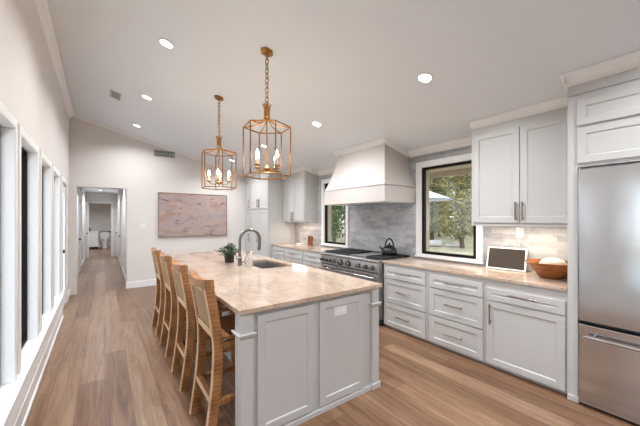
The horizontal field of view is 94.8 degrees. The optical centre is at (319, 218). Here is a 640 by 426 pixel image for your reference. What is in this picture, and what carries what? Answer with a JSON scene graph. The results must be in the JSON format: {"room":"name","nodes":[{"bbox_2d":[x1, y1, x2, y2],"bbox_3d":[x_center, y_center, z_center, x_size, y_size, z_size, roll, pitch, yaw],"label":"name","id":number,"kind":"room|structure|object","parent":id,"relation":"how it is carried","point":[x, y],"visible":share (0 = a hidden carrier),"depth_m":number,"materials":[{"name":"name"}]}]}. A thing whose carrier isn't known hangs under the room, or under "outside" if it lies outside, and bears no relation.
{"room":"kitchen","nodes":[
{"label":"kitchen","id":0,"kind":"room"},
{"bbox_2d":[0,0,68,375],"bbox_3d":[-1.647,-0.290,1.291,0.161,3.560,11.230,0,0,-37],"label":"wall","id":1,"kind":"structure","parent":0,"point":[30,90],"depth_m":2.64,"materials":[{"name":"white paint"}]},
{"bbox_2d":[0,101,16,385],"bbox_3d":[-1.883,0.215,1.645,0.130,1.790,0.890,0,0,-37],"label":"window","id":2,"kind":"structure","parent":1,"relation":"in","point":[8,123],"depth_m":1.97,"materials":[{"name":"white paint"}]},
{"bbox_2d":[18,124,38,373],"bbox_3d":[-2.453,0.215,2.401,0.130,1.790,0.845,0,0,-37],"label":"window","id":3,"kind":"structure","parent":1,"relation":"in","point":[28,157],"depth_m":2.67,"materials":[{"name":"white paint"}]},
{"bbox_2d":[0,292,64,425],"bbox_3d":[-1.082,1.121,0.664,0.113,0.030,9.510,0,0,-37],"label":"trim","id":4,"kind":"structure","parent":1,"relation":"attached to","point":[9,393],"depth_m":2.23,"materials":[{"name":"white wood"}]},
{"bbox_2d":[5,289,69,425],"bbox_3d":[-1.541,1.313,1.310,0.038,0.354,11.094,0,0,-37],"label":"baseboard","id":5,"kind":"structure","parent":1,"relation":"attached to","point":[19,414],"depth_m":2.52,"materials":[{"name":"white paint"}]},
{"bbox_2d":[40,150,51,331],"bbox_3d":[-3.035,0.215,3.174,0.130,1.790,0.820,0,0,-37],"label":"window","id":6,"kind":"structure","parent":1,"relation":"in","point":[45,163],"depth_m":3.46,"materials":[{"name":"white paint"}]},
{"bbox_2d":[35,0,73,117],"bbox_3d":[-1.523,-2.013,1.321,0.079,0.105,11.130,0,0,-37],"label":"trim","id":7,"kind":"structure","parent":1,"relation":"attached to","point":[42,6],"depth_m":3.44,"materials":[{"name":"white paint"}]},
{"bbox_2d":[52,164,59,307],"bbox_3d":[-3.613,0.215,3.941,0.130,1.790,0.800,0,0,-37],"label":"window","id":8,"kind":"structure","parent":1,"relation":"in","point":[55,173],"depth_m":4.22,"materials":[{"name":"white paint"}]},
{"bbox_2d":[61,175,67,307],"bbox_3d":[-4.258,0.410,4.877,0.093,2.160,1.020,0,0,-37],"label":"door","id":9,"kind":"structure","parent":1,"relation":"in","point":[63,180],"depth_m":5.09,"materials":[{"name":"white paint"}]},
{"bbox_2d":[77,187,85,262],"bbox_3d":[-6.965,0.240,8.448,0.100,2.500,6.540,0,0,-36],"label":"wall","id":10,"kind":"structure","parent":0,"point":[81,193],"depth_m":9.47,"materials":[{"name":"white paint"}]},
{"bbox_2d":[77,195,80,273],"bbox_3d":[-6.583,0.440,8.070,0.070,2.100,1.150,0,0,-36],"label":"door","id":11,"kind":"structure","parent":10,"relation":"in","point":[78,197],"depth_m":8.00,"materials":[{"name":"white paint"}]},
{"bbox_2d":[84,201,87,261],"bbox_3d":[-8.401,0.440,10.556,0.070,2.100,1.150,0,0,-36],"label":"door","id":12,"kind":"structure","parent":10,"relation":"in","point":[85,233],"depth_m":10.08,"materials":[{"name":"white paint"}]},
{"bbox_2d":[89,203,110,247],"bbox_3d":[-11.216,0.240,15.337,2.800,2.500,0.100,0,0,-36],"label":"wall","id":13,"kind":"structure","parent":0,"point":[99,213],"depth_m":15.19,"materials":[{"name":"white paint"}]},
{"bbox_2d":[82,187,119,193],"bbox_3d":[-7.898,-1.060,10.800,2.800,0.100,11.440,0,0,-36],"label":"ceiling","id":14,"kind":"structure","parent":0,"point":[87,189],"depth_m":10.42,"materials":[{"name":"white paint"}]},
{"bbox_2d":[86,192,117,257],"bbox_3d":[-8.452,0.240,11.485,2.885,2.500,0.120,0,0,-36],"label":"wall","id":15,"kind":"structure","parent":0,"point":[106,197],"depth_m":11.58,"materials":[{"name":"white paint"}]},
{"bbox_2d":[87,201,112,257],"bbox_3d":[-8.495,0.405,11.370,0.830,2.170,0.015,0,0,-36],"label":"trim","id":16,"kind":"structure","parent":15,"relation":"attached to","point":[88,202],"depth_m":11.31,"materials":[{"name":"white paint"}]},
{"bbox_2d":[118,189,125,274],"bbox_3d":[-6.085,0.240,9.091,0.100,2.500,6.540,0,0,-36],"label":"wall","id":17,"kind":"structure","parent":0,"point":[122,192],"depth_m":7.97,"materials":[{"name":"white paint"}]},
{"bbox_2d":[77,258,125,281],"bbox_3d":[-6.141,1.425,8.245,0.990,0.130,5.240,0,0,-36],"label":"baseboard","id":18,"kind":"structure","parent":17,"relation":"attached to","point":[82,263],"depth_m":8.14,"materials":[{"name":"white paint"}]},
{"bbox_2d":[116,202,118,260],"bbox_3d":[-7.567,0.440,10.974,0.070,2.100,1.200,0,0,-36],"label":"door","id":19,"kind":"structure","parent":17,"relation":"in","point":[117,232],"depth_m":10.50,"materials":[{"name":"white paint"}]},
{"bbox_2d":[118,198,121,270],"bbox_3d":[-6.088,0.440,8.952,0.070,2.100,1.190,0,0,-36],"label":"door","id":20,"kind":"structure","parent":17,"relation":"in","point":[120,235],"depth_m":8.50,"materials":[{"name":"white paint"}]},
{"bbox_2d":[69,117,245,294],"bbox_3d":[-3.151,-0.331,7.105,4.600,3.642,0.130,0,0,-36],"label":"wall","id":21,"kind":"structure","parent":0,"point":[99,157],"depth_m":6.46,"materials":[{"name":"white paint"}]},
{"bbox_2d":[126,279,155,288],"bbox_3d":[-3.114,1.425,7.123,2.657,0.130,0.145,0,0,-36],"label":"baseboard","id":22,"kind":"structure","parent":21,"relation":"attached to","point":[136,284],"depth_m":6.44,"materials":[{"name":"white paint"}]},
{"bbox_2d":[140,224,145,228],"bbox_3d":[-3.893,0.160,6.475,0.120,0.120,0.009,0,0,-36],"label":"light switch","id":23,"kind":"object","parent":21,"relation":"attached to","point":[142,226],"visible":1,"depth_m":6.47,"materials":[{"name":"white plastic"}]},
{"bbox_2d":[72,114,242,175],"bbox_3d":[-3.445,-1.604,6.778,3.520,0.942,0.050,0,0,-36],"label":"trim","id":24,"kind":"structure","parent":21,"relation":"attached to","point":[75,115],"depth_m":6.51,"materials":[{"name":"white paint"}]},
{"bbox_2d":[154,149,174,157],"bbox_3d":[-3.552,-1.488,6.721,0.430,0.145,0.015,0,0,-36],"label":"air vent","id":25,"kind":"object","parent":21,"relation":"in","point":[160,153],"visible":1,"depth_m":6.72,"materials":[{"name":"grey metal"}]},
{"bbox_2d":[158,192,226,236],"bbox_3d":[-3.023,-0.097,7.093,1.557,1.017,0.039,0,0,-36],"label":"painting","id":26,"kind":"object","parent":21,"relation":"attached to","point":[179,214],"visible":1,"depth_m":7.04,"materials":[{"name":"paint"}]},
{"bbox_2d":[25,247,636,425],"bbox_3d":[-3.234,1.550,7.175,4.750,0.120,23.000,0,0,-36],"label":"floor","id":27,"kind":"structure","parent":0,"point":[107,365],"depth_m":2.63,"materials":[{"name":"brown wood"}]},
{"bbox_2d":[89,231,98,248],"bbox_3d":[-11.392,1.042,14.722,0.510,0.895,0.675,0,0,-36],"label":"vanity cabinet","id":28,"kind":"object","parent":27,"relation":"on","point":[93,235],"visible":0.64,"depth_m":14.49,"materials":[{"name":"white wood"}]},
{"bbox_2d":[100,232,109,248],"bbox_3d":[-10.999,1.075,15.024,0.400,0.830,0.640,0,0,-36],"label":"toilet","id":29,"kind":"object","parent":27,"relation":"on","point":[104,236],"visible":0.98,"depth_m":14.99,"materials":[{"name":"white ceramic"}]},
{"bbox_2d":[151,248,196,335],"bbox_3d":[-2.025,0.944,4.069,0.527,1.092,0.440,0,0,-36],"label":"counter stool","id":30,"kind":"object","parent":27,"relation":"on","point":[158,314],"visible":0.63,"depth_m":3.81,"materials":[{"name":"wood"}]},
{"bbox_2d":[159,252,211,357],"bbox_3d":[-1.585,0.944,3.468,0.527,1.092,0.440,0,0,-36],"label":"counter stool","id":31,"kind":"object","parent":27,"relation":"on","point":[169,319],"visible":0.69,"depth_m":3.21,"materials":[{"name":"wood"}]},
{"bbox_2d":[171,260,234,391],"bbox_3d":[-1.134,0.944,2.850,0.527,1.092,0.440,0,0,-36],"label":"counter stool","id":32,"kind":"object","parent":27,"relation":"on","point":[185,348],"visible":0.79,"depth_m":2.63,"materials":[{"name":"wood"}]},
{"bbox_2d":[189,270,234,425],"bbox_3d":[-0.682,0.944,2.233,0.527,1.092,0.440,0,0,-36],"label":"counter stool","id":33,"kind":"object","parent":27,"relation":"on","point":[208,320],"visible":0.76,"depth_m":2.02,"materials":[{"name":"wood"}]},
{"bbox_2d":[244,172,250,252],"bbox_3d":[-1.627,0.147,7.901,0.761,2.685,0.343,0,0,-36],"label":"pantry cabinet","id":34,"kind":"object","parent":27,"relation":"on","point":[248,180],"visible":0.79,"depth_m":7.68,"materials":[{"name":"grey paint"}]},
{"bbox_2d":[249,168,294,257],"bbox_3d":[-1.218,0.147,7.342,0.761,2.685,1.039,0,0,-36],"label":"pantry cabinet","id":35,"kind":"object","parent":27,"relation":"on","point":[266,195],"visible":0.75,"depth_m":6.93,"materials":[{"name":"grey paint"}]},
{"bbox_2d":[170,288,381,425],"bbox_3d":[-1.025,1.048,3.655,1.310,0.884,3.550,0,0,-36],"label":"kitchen island","id":36,"kind":"object","parent":27,"relation":"on","point":[295,364],"visible":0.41,"depth_m":2.18,"materials":[{"name":"grey paint"}]},
{"bbox_2d":[165,250,381,315],"bbox_3d":[-1.023,0.590,3.658,1.313,0.030,3.547,0,0,-36],"label":"island countertop","id":37,"kind":"structure","parent":36,"relation":"on","point":[244,290],"depth_m":2.66,"materials":[{"name":"beige stone"}]},
{"bbox_2d":[214,243,237,262],"bbox_3d":[-1.204,0.443,3.918,0.303,0.264,0.358,0,0,30],"label":"potted plant","id":38,"kind":"object","parent":37,"relation":"on","point":[229,255],"visible":1,"depth_m":3.87,"materials":[{"name":"green plant"}]},
{"bbox_2d":[244,252,249,266],"bbox_3d":[-0.888,0.489,3.563,0.057,0.170,0.057,0,0,9],"label":"soap bottle","id":39,"kind":"object","parent":37,"relation":"on","point":[246,259],"visible":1,"depth_m":3.54,"materials":[{"name":"clear glass"}]},
{"bbox_2d":[235,229,260,265],"bbox_3d":[-0.908,0.348,3.732,0.310,0.454,0.125,0,0,-36],"label":"faucet","id":40,"kind":"object","parent":37,"relation":"on","point":[239,258],"visible":1,"depth_m":3.64,"materials":[{"name":"grey metal"}]},
{"bbox_2d":[249,251,253,267],"bbox_3d":[-0.818,0.479,3.508,0.059,0.190,0.048,0,0,-36],"label":"soap bottle","id":41,"kind":"object","parent":37,"relation":"on","point":[250,257],"visible":1,"depth_m":3.48,"materials":[{"name":"beige"}]},
{"bbox_2d":[253,261,284,268],"bbox_3d":[-0.713,0.713,3.796,0.424,0.214,0.754,0,0,-36],"label":"sink","id":42,"kind":"object","parent":37,"relation":"in","point":[263,265],"visible":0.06,"depth_m":4.13,"materials":[{"name":"silver metal"}]},
{"bbox_2d":[335,305,346,315],"bbox_3d":[0.168,0.740,2.375,0.125,0.070,0.007,0,0,-36],"label":"outlet plate","id":43,"kind":"object","parent":36,"relation":"attached to","point":[340,310],"visible":1,"depth_m":2.37,"materials":[{"name":"white plastic"}]},
{"bbox_2d":[272,246,284,260],"bbox_3d":[-0.697,1.048,6.714,0.666,0.884,0.588,0,0,-36],"label":"base cabinet","id":44,"kind":"object","parent":27,"relation":"on","point":[278,252],"visible":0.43,"depth_m":6.52,"materials":[{"name":"grey paint"}]},
{"bbox_2d":[285,247,302,264],"bbox_3d":[-0.312,1.048,6.187,0.666,0.884,0.713,0,0,-36],"label":"base cabinet","id":45,"kind":"object","parent":27,"relation":"on","point":[291,255],"visible":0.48,"depth_m":5.99,"materials":[{"name":"grey paint"}]},
{"bbox_2d":[303,250,321,268],"bbox_3d":[0.107,1.048,5.613,0.666,0.884,0.705,0,0,-36],"label":"base cabinet","id":46,"kind":"object","parent":27,"relation":"on","point":[311,259],"visible":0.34,"depth_m":5.47,"materials":[{"name":"grey paint"}]},
{"bbox_2d":[272,243,341,252],"bbox_3d":[-0.264,0.590,6.148,0.633,0.030,2.011,0,0,-36],"label":"countertop","id":47,"kind":"structure","parent":46,"relation":"on","point":[315,248],"depth_m":5.93,"materials":[{"name":"beige stone"}]},
{"bbox_2d":[310,235,312,245],"bbox_3d":[-0.184,0.464,6.351,0.072,0.220,0.072,0,0,-36],"label":"pepper mill","id":48,"kind":"object","parent":47,"relation":"on","point":[311,236],"visible":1,"depth_m":6.33,"materials":[{"name":"brown wood"}]},
{"bbox_2d":[319,248,409,325],"bbox_3d":[0.657,1.016,4.745,0.768,0.948,1.315,0,0,-36],"label":"gas range","id":49,"kind":"object","parent":27,"relation":"on","point":[358,263],"visible":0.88,"depth_m":4.41,"materials":[{"name":"silver metal"}]},
{"bbox_2d":[319,261,383,320],"bbox_3d":[0.657,0.993,4.745,0.768,0.815,1.315,0,0,-36],"label":"oven","id":50,"kind":"object","parent":49,"relation":"in","point":[373,271],"depth_m":4.23,"materials":[{"name":"silver metal"}]},
{"bbox_2d":[325,248,409,260],"bbox_3d":[0.719,0.565,4.791,0.613,0.040,1.315,0,0,-36],"label":"cooktop","id":51,"kind":"object","parent":49,"relation":"in","point":[377,255],"depth_m":4.61,"materials":[{"name":"black metal"}]},
{"bbox_2d":[379,238,396,255],"bbox_3d":[1.050,0.415,4.476,0.228,0.257,0.244,0,0,-36],"label":"kettle","id":52,"kind":"object","parent":49,"relation":"on","point":[390,250],"visible":1,"depth_m":4.40,"materials":[{"name":"black"}]},
{"bbox_2d":[384,263,429,342],"bbox_3d":[1.314,1.048,3.964,0.666,0.884,0.696,0,0,-36],"label":"base cabinet","id":53,"kind":"object","parent":27,"relation":"on","point":[405,288],"visible":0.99,"depth_m":3.75,"materials":[{"name":"grey paint"}]},
{"bbox_2d":[428,270,486,363],"bbox_3d":[1.713,1.048,3.418,0.666,0.884,0.652,0,0,-36],"label":"base cabinet","id":54,"kind":"object","parent":27,"relation":"on","point":[456,303],"visible":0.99,"depth_m":3.21,"materials":[{"name":"grey paint"}]},
{"bbox_2d":[486,279,567,394],"bbox_3d":[2.101,1.048,2.887,0.666,0.884,0.660,0,0,-36],"label":"base cabinet","id":55,"kind":"object","parent":27,"relation":"on","point":[527,326],"visible":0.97,"depth_m":2.68,"materials":[{"name":"grey paint"}]},
{"bbox_2d":[382,257,567,291],"bbox_3d":[1.714,0.590,3.445,0.633,0.030,2.014,0,0,-36],"label":"countertop","id":56,"kind":"structure","parent":55,"relation":"on","point":[517,277],"depth_m":3.16,"materials":[{"name":"beige stone"}]},
{"bbox_2d":[486,246,527,271],"bbox_3d":[2.107,0.448,3.328,0.080,0.249,0.396,0,0,-39],"label":"digital photo frame","id":57,"kind":"object","parent":56,"relation":"on","point":[513,259],"visible":0.93,"depth_m":3.31,"materials":[{"name":"white plastic"}]},
{"bbox_2d":[525,259,567,279],"bbox_3d":[2.255,0.496,2.863,0.432,0.157,0.432,0,0,-36],"label":"bowl","id":58,"kind":"object","parent":56,"relation":"on","point":[547,271],"visible":0.75,"depth_m":2.76,"materials":[{"name":"brown wood"}]},
{"bbox_2d":[539,257,567,264],"bbox_3d":[2.271,0.441,2.859,0.220,0.128,0.221,0,0,-36],"label":"bread roll","id":59,"kind":"object","parent":58,"relation":"in","point":[554,261],"visible":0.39,"depth_m":2.81,"materials":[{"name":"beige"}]},
{"bbox_2d":[559,50,639,402],"bbox_3d":[2.582,0.153,2.196,0.722,2.673,1.097,0,0,-36],"label":"tall cabinet","id":60,"kind":"object","parent":27,"relation":"on","point":[604,97],"visible":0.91,"depth_m":2.30,"materials":[{"name":"grey paint"}]},
{"bbox_2d":[578,162,639,425],"bbox_3d":[2.576,0.543,2.167,0.723,1.893,0.907,0,0,-36],"label":"refrigerator","id":61,"kind":"object","parent":27,"relation":"on","point":[608,196],"visible":1,"depth_m":2.22,"materials":[{"name":"silver metal"}]},
{"bbox_2d":[47,0,639,173],"bbox_3d":[0.152,-1.609,2.545,4.850,1.362,11.430,0,0,-36],"label":"ceiling","id":62,"kind":"structure","parent":0,"point":[352,68],"depth_m":2.90,"materials":[{"name":"white paint"}]},
{"bbox_2d":[110,90,120,100],"bbox_3d":[-3.143,-1.898,4.515,0.138,0.045,0.280,0,0,-36],"label":"ceiling vent","id":63,"kind":"object","parent":62,"relation":"in","point":[113,94],"visible":1,"depth_m":4.50,"materials":[{"name":"grey metal"}]},
{"bbox_2d":[141,94,151,99],"bbox_3d":[-2.578,-1.811,4.371,0.145,0.040,0.148,0,0,-36],"label":"recessed light","id":64,"kind":"object","parent":62,"relation":"in","point":[142,95],"visible":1,"depth_m":4.37,"materials":[{"name":"white plastic"}]},
{"bbox_2d":[158,38,173,48],"bbox_3d":[-1.584,-1.809,3.029,0.145,0.040,0.148,0,0,-36],"label":"recessed light","id":65,"kind":"object","parent":62,"relation":"in","point":[166,43],"visible":1,"depth_m":3.02,"materials":[{"name":"white ceramic"}]},
{"bbox_2d":[201,95,235,189],"bbox_3d":[-1.355,-1.027,3.946,0.430,1.238,0.465,0,0,-36],"label":"lantern pendant","id":66,"kind":"object","parent":62,"relation":"hanging from","point":[217,97],"visible":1,"depth_m":3.94,"materials":[{"name":"metal"}]},
{"bbox_2d":[243,47,290,179],"bbox_3d":[-0.514,-1.024,2.845,0.430,1.231,0.465,0,0,-36],"label":"lantern pendant","id":67,"kind":"object","parent":62,"relation":"hanging from","point":[265,51],"visible":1,"depth_m":2.84,"materials":[{"name":"metal"}]},
{"bbox_2d":[312,121,321,126],"bbox_3d":[-0.047,-1.336,4.128,0.145,0.040,0.148,0,0,-36],"label":"recessed light","id":68,"kind":"object","parent":62,"relation":"in","point":[315,123],"visible":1,"depth_m":4.12,"materials":[{"name":"white plastic"}]},
{"bbox_2d":[417,72,432,82],"bbox_3d":[0.987,-1.329,2.766,0.145,0.040,0.148,0,0,-36],"label":"recessed light","id":69,"kind":"object","parent":62,"relation":"in","point":[425,77],"visible":1,"depth_m":2.76,"materials":[{"name":"white plastic"}]},
{"bbox_2d":[295,145,567,276],"bbox_3d":[1.890,0.230,3.878,0.160,2.520,11.230,0,0,-36],"label":"wall","id":70,"kind":"structure","parent":0,"point":[370,226],"depth_m":4.47,"materials":[{"name":"grey tile"}]},
{"bbox_2d":[282,166,317,221],"bbox_3d":[-0.467,-0.516,6.630,0.393,1.173,0.994,0,0,-36],"label":"upper cabinet","id":71,"kind":"object","parent":70,"relation":"attached to","point":[300,190],"visible":0.97,"depth_m":6.36,"materials":[{"name":"grey paint"}]},
{"bbox_2d":[321,178,348,247],"bbox_3d":[0.354,-0.140,5.964,0.207,1.380,0.870,0,0,-36],"label":"window","id":72,"kind":"structure","parent":70,"relation":"in","point":[325,209],"depth_m":6.19,"materials":[{"name":"white paint"}]},
{"bbox_2d":[324,137,415,205],"bbox_3d":[0.747,-0.689,4.718,0.689,0.914,1.367,0,0,-36],"label":"range hood","id":73,"kind":"object","parent":70,"relation":"attached to","point":[376,172],"visible":1,"depth_m":4.36,"materials":[{"name":"grey paint"}]},
{"bbox_2d":[317,136,471,175],"bbox_3d":[0.955,-0.978,4.963,0.070,0.092,3.395,0,0,-36],"label":"trim","id":74,"kind":"structure","parent":70,"relation":"attached to","point":[467,141],"depth_m":4.07,"materials":[{"name":"white paint"}]},
{"bbox_2d":[415,153,483,263],"bbox_3d":[1.774,-0.140,4.023,0.207,1.380,0.970,0,0,-36],"label":"window","id":75,"kind":"structure","parent":70,"relation":"in","point":[422,168],"depth_m":4.24,"materials":[{"name":"white paint"}]},
{"bbox_2d":[429,164,471,178],"bbox_3d":[1.336,-0.815,5.313,0.640,0.230,9.000,0,0,-36],"label":"roof eave","id":76,"kind":"object","parent":70,"relation":"attached to","point":[461,169],"depth_m":4.64,"materials":[{"name":"beige"}]},
{"bbox_2d":[469,96,567,226],"bbox_3d":[2.129,-0.514,3.080,0.393,1.178,0.940,0,0,-36],"label":"upper cabinet","id":77,"kind":"object","parent":70,"relation":"attached to","point":[520,156],"visible":0.87,"depth_m":2.95,"materials":[{"name":"grey paint"}]},
{"bbox_2d":[516,227,523,245],"bbox_3d":[2.212,0.198,3.268,0.040,0.206,0.073,0,0,-36],"label":"outlet plate","id":78,"kind":"object","parent":70,"relation":"attached to","point":[519,231],"visible":1,"depth_m":3.26,"materials":[{"name":"white plastic"}]},
{"bbox_2d":[581,320,639,333],"bbox_3d":[2.632,0.532,2.208,0.585,1.855,0.907,0,0,-36],"label":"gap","id":79,"kind":"object","parent":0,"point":[581,320],"depth_m":2.26,"materials":[{"name":"silver"}]},
{"label":"outside","id":80,"kind":"structure","parent":0,"visible":0},
{"bbox_2d":[331,225,472,255],"bbox_3d":[0.302,1.790,24.998,90.000,0.200,100.000,0,0,-36],"label":"ground","id":81,"kind":"structure","parent":80,"point":[468,250],"depth_m":19.49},
{"bbox_2d":[331,206,344,241],"bbox_3d":[0.977,-2.172,19.099,2.848,7.911,3.150,0,0,44],"label":"tree","id":82,"kind":"object","parent":81,"relation":"on","point":[341,210],"visible":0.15,"depth_m":18.68,"materials":[{"name":"green plant"}]},
{"bbox_2d":[429,240,441,246],"bbox_3d":[6.849,1.490,18.079,1.150,0.408,0.398,0,0,24],"label":"log","id":83,"kind":"object","parent":81,"relation":"on","point":[434,243],"visible":0.57,"depth_m":17.86,"materials":[{"name":"white"}]},
{"bbox_2d":[429,191,452,201],"bbox_3d":[2.567,0.490,6.994,1.072,2.400,1.072,0,0,-14],"label":"patio umbrella","id":84,"kind":"object","parent":81,"relation":"on","point":[433,197],"visible":0.12,"depth_m":6.63,"materials":[{"name":"white fabric"}]},
{"bbox_2d":[429,176,453,239],"bbox_3d":[7.985,-2.171,21.355,3.182,7.788,3.192,0,0,-23],"label":"tree","id":85,"kind":"object","parent":81,"relation":"on","point":[435,187],"visible":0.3,"depth_m":21.05,"materials":[{"name":"green plant"}]},
{"bbox_2d":[429,177,453,236],"bbox_3d":[11.363,-2.172,28.180,3.150,7.911,2.848,0,0,-23],"label":"tree","id":86,"kind":"object","parent":81,"relation":"on","point":[440,178],"visible":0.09,"depth_m":27.93,"materials":[{"name":"green plant"}]},
{"bbox_2d":[431,173,472,247],"bbox_3d":[8.123,-2.675,16.959,3.253,8.760,3.338,0,0,-29],"label":"tree","id":87,"kind":"object","parent":81,"relation":"on","point":[461,204],"visible":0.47,"depth_m":16.74,"materials":[{"name":"green plant"}]},
{"bbox_2d":[446,243,459,246],"bbox_3d":[8.114,1.590,17.703,0.950,0.204,0.199,0,0,24],"label":"log","id":88,"kind":"object","parent":81,"relation":"on","point":[447,245],"visible":0.7,"depth_m":17.67,"materials":[{"name":"white"}]},
{"bbox_2d":[443,173,472,239],"bbox_3d":[11.720,-2.126,24.127,2.813,7.815,3.111,0,0,37],"label":"tree","id":89,"kind":"object","parent":81,"relation":"on","point":[467,177],"visible":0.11,"depth_m":23.70,"materials":[{"name":"green plant"}]},
{"bbox_2d":[449,188,471,229],"bbox_3d":[14.971,-2.115,31.547,3.136,7.676,3.147,0,0,16],"label":"tree","id":90,"kind":"object","parent":81,"relation":"on","point":[455,188],"visible":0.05,"depth_m":30.99,"materials":[{"name":"green plant"}]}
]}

